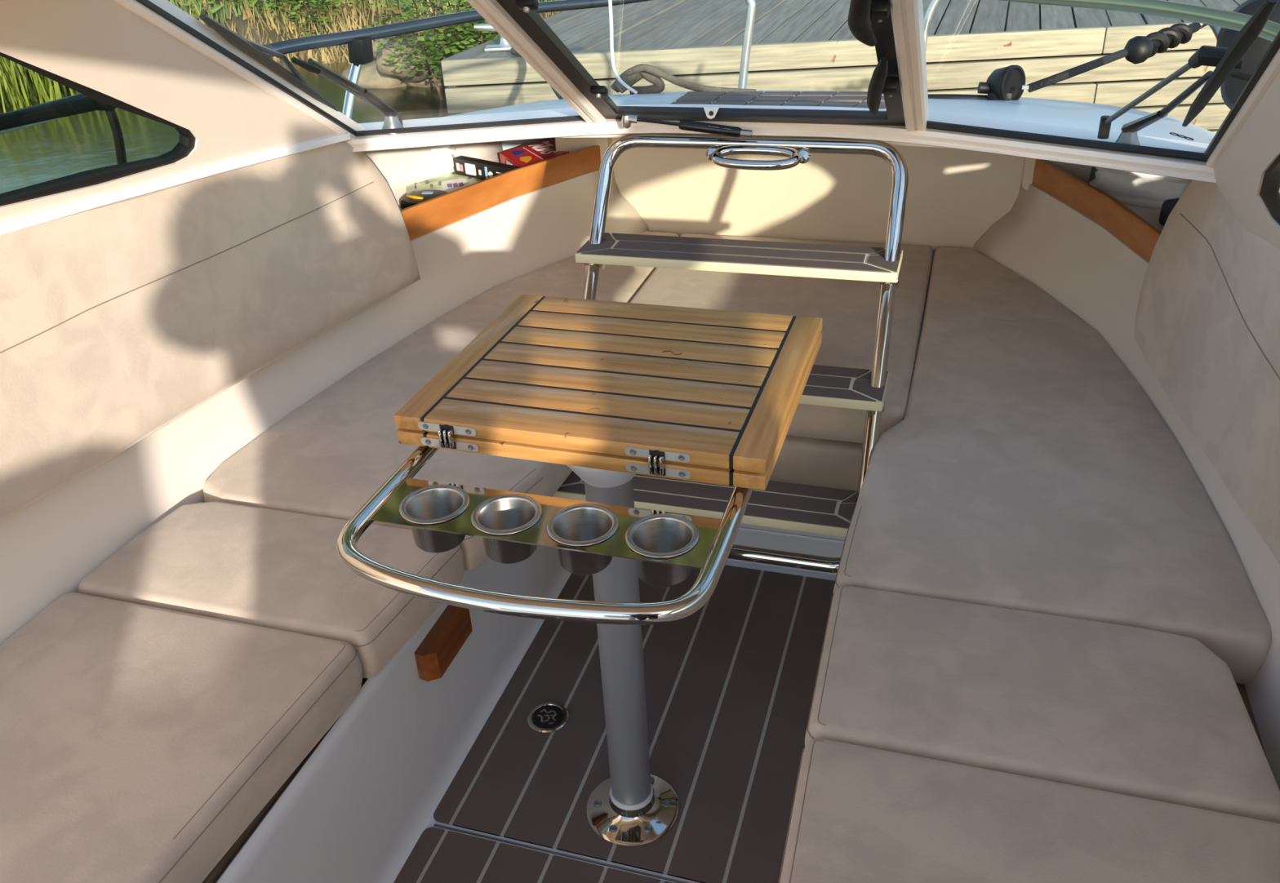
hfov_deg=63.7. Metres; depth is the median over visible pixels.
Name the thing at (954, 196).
wall
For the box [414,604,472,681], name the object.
wooden block
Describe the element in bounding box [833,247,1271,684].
seat cushion
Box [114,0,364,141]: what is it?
trim
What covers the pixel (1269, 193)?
window
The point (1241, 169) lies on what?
wall
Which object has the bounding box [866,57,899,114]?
handle
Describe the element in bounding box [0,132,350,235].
trim
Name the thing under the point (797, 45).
dock
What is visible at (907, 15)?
trim
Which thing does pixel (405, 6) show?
bush
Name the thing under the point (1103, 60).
rope
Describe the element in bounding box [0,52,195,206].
window
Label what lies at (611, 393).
pedestal table
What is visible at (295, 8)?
bush
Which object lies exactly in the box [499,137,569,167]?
game box
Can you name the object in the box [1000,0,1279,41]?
bow rail
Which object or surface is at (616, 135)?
trim
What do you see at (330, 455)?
seat cushion
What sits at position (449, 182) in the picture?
game box
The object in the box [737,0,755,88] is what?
stanchion
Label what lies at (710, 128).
gas strut
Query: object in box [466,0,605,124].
trim
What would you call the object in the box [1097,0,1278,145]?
windshield wiper
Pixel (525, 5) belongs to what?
hinge clip
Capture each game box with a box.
[406,170,483,195]
[453,155,520,179]
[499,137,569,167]
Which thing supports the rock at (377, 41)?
on the rock at (370, 77)
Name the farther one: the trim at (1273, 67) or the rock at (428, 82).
the rock at (428, 82)
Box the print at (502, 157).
[500,155,504,163]
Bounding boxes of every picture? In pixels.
[511,150,524,155]
[520,155,531,161]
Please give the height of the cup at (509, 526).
0.055 m
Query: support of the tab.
attached to the window at (531, 22)
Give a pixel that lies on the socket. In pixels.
(626, 120)
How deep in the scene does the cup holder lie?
1.20 m
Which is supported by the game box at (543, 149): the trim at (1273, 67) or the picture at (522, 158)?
the picture at (522, 158)
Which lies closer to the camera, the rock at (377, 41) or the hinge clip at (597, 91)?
the hinge clip at (597, 91)
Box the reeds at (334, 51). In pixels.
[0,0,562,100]
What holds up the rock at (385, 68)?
on the rock at (428, 82)
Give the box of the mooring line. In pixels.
[610,63,755,93]
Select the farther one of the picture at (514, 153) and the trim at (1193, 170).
the picture at (514, 153)
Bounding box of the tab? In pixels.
[703,106,719,119]
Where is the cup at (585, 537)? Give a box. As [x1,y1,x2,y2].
[546,503,619,575]
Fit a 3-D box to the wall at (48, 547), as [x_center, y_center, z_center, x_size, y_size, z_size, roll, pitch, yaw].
[0.136,0.236,1.251,3.080,0.601,3.956,10,33,22]
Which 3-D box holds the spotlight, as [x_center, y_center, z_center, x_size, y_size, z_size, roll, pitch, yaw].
[0.918,-0.905,2.603,0.120,0.093,0.100,6,32,16]
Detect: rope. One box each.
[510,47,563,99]
[1027,48,1128,92]
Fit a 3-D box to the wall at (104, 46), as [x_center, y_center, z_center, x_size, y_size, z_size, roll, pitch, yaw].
[-1.344,0.165,0.354,0.261,0.685,4.094,10,33,22]
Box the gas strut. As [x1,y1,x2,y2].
[621,114,752,137]
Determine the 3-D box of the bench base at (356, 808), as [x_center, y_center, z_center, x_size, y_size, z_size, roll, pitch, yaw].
[-0.514,0.267,2.038,0.600,0.346,2.700,6,32,16]
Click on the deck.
(1083, 115)
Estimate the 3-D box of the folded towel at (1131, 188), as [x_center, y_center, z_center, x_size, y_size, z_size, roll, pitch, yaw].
[1.177,-0.607,2.398,0.232,0.094,0.124,24,40,38]
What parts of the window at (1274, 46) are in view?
glass mark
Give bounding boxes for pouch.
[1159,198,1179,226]
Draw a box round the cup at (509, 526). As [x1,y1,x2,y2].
[470,493,542,564]
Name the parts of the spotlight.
knob, glint plate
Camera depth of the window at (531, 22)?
1.89 m
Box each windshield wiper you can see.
[199,13,403,134]
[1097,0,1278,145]
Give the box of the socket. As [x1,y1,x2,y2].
[621,114,638,128]
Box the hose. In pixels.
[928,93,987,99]
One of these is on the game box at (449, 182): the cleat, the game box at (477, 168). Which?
the game box at (477, 168)
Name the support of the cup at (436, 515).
on the pedestal table
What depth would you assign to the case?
2.56 m
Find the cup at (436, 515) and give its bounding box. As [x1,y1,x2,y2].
[399,484,469,553]
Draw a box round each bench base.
[202,546,571,882]
[727,480,857,576]
[1235,683,1267,760]
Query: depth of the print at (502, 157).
2.90 m
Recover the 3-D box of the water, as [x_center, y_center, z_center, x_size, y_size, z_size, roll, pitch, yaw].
[4.426,-5.936,13.155,120.000,0.001,90.000,6,32,16]
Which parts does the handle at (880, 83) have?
lever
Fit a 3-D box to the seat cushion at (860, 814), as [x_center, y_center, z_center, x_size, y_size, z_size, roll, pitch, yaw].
[0.358,0.633,0.883,0.573,0.100,0.844,6,32,16]
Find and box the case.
[400,190,447,208]
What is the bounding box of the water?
[0,54,464,193]
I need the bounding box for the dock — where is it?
[440,0,1246,133]
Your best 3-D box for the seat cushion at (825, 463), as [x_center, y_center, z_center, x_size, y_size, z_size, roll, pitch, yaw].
[0.319,-0.191,2.520,0.593,0.113,0.907,6,32,16]
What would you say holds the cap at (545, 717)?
on the floor
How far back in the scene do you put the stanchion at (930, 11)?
2.75 m
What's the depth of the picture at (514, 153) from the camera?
2.89 m
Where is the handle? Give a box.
[847,0,890,46]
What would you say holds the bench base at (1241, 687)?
on the floor
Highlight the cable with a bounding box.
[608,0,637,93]
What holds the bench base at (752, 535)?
on the floor
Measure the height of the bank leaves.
3.790 m
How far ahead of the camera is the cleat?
4.82 m
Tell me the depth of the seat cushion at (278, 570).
1.62 m
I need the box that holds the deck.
[444,90,1215,179]
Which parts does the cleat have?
plate, stem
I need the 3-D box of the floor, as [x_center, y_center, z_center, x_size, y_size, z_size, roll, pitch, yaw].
[-0.361,1.249,0.709,1.800,0.035,3.980,6,32,16]
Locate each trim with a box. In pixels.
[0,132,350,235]
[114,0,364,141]
[346,104,1216,182]
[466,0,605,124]
[554,133,952,148]
[889,0,928,131]
[1205,48,1279,168]
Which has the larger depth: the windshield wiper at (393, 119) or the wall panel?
the wall panel
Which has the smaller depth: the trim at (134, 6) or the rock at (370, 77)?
the trim at (134, 6)
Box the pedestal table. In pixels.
[336,293,822,846]
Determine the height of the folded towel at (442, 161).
0.107 m
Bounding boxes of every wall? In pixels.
[0,0,347,221]
[0,141,1279,791]
[555,137,1092,256]
[1213,70,1279,249]
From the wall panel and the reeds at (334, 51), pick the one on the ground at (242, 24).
the reeds at (334, 51)
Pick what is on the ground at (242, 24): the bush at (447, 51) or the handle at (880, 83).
the bush at (447, 51)
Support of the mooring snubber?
attached to the rope at (1103, 60)
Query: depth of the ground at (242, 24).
10.61 m
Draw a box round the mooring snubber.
[1124,22,1221,63]
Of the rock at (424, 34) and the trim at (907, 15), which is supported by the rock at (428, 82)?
the rock at (424, 34)
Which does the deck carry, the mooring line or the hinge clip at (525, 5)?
the mooring line
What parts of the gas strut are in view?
rod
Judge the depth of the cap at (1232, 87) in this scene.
2.09 m
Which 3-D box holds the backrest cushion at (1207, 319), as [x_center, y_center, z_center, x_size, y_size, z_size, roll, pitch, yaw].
[0.789,0.070,1.143,0.119,0.484,1.959,5,31,14]
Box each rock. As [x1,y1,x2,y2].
[341,60,406,88]
[372,36,399,57]
[376,36,437,81]
[403,66,444,87]
[411,34,444,60]
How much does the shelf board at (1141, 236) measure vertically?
0.083 m
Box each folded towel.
[426,145,456,173]
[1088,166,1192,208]
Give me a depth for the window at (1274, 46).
1.69 m
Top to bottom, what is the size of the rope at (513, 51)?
0.227 m
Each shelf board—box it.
[400,145,600,239]
[1031,159,1161,262]
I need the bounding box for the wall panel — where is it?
[555,137,612,160]
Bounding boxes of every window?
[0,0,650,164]
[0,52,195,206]
[496,0,905,125]
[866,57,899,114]
[926,30,1279,161]
[1259,154,1279,225]
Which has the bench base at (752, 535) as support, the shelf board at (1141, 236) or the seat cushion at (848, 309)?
the seat cushion at (848, 309)
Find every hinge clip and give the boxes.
[515,0,538,12]
[590,85,608,97]
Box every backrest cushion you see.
[0,141,420,522]
[1134,180,1279,564]
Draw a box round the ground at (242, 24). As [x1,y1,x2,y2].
[29,0,1075,89]
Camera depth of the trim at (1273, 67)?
1.37 m
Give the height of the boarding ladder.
0.677 m
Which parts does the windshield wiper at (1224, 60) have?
link rod, arm, blade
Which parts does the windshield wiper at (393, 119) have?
blade, link rod, arm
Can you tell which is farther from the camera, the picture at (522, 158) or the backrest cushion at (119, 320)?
the picture at (522, 158)
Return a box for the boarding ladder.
[552,133,908,573]
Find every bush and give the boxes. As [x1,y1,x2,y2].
[260,0,357,36]
[366,0,497,99]
[417,0,500,71]
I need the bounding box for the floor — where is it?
[393,560,835,882]
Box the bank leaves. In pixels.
[0,0,556,78]
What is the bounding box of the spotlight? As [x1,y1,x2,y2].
[977,64,1028,100]
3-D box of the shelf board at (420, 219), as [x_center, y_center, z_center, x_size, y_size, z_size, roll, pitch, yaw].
[-0.392,-0.602,2.576,0.052,0.093,0.916,18,36,32]
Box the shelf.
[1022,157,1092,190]
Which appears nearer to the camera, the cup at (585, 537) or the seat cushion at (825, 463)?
the cup at (585, 537)
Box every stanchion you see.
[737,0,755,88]
[923,0,940,49]
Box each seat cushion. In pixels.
[0,592,362,882]
[77,501,464,678]
[203,231,679,570]
[629,233,933,443]
[768,435,862,490]
[778,738,1279,882]
[804,586,1279,824]
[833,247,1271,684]
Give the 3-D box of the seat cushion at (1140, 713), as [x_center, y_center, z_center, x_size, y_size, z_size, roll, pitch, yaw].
[0.510,0.348,1.360,0.552,0.098,0.314,6,32,16]
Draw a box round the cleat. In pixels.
[474,22,512,52]
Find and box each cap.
[527,702,568,733]
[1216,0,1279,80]
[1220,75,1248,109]

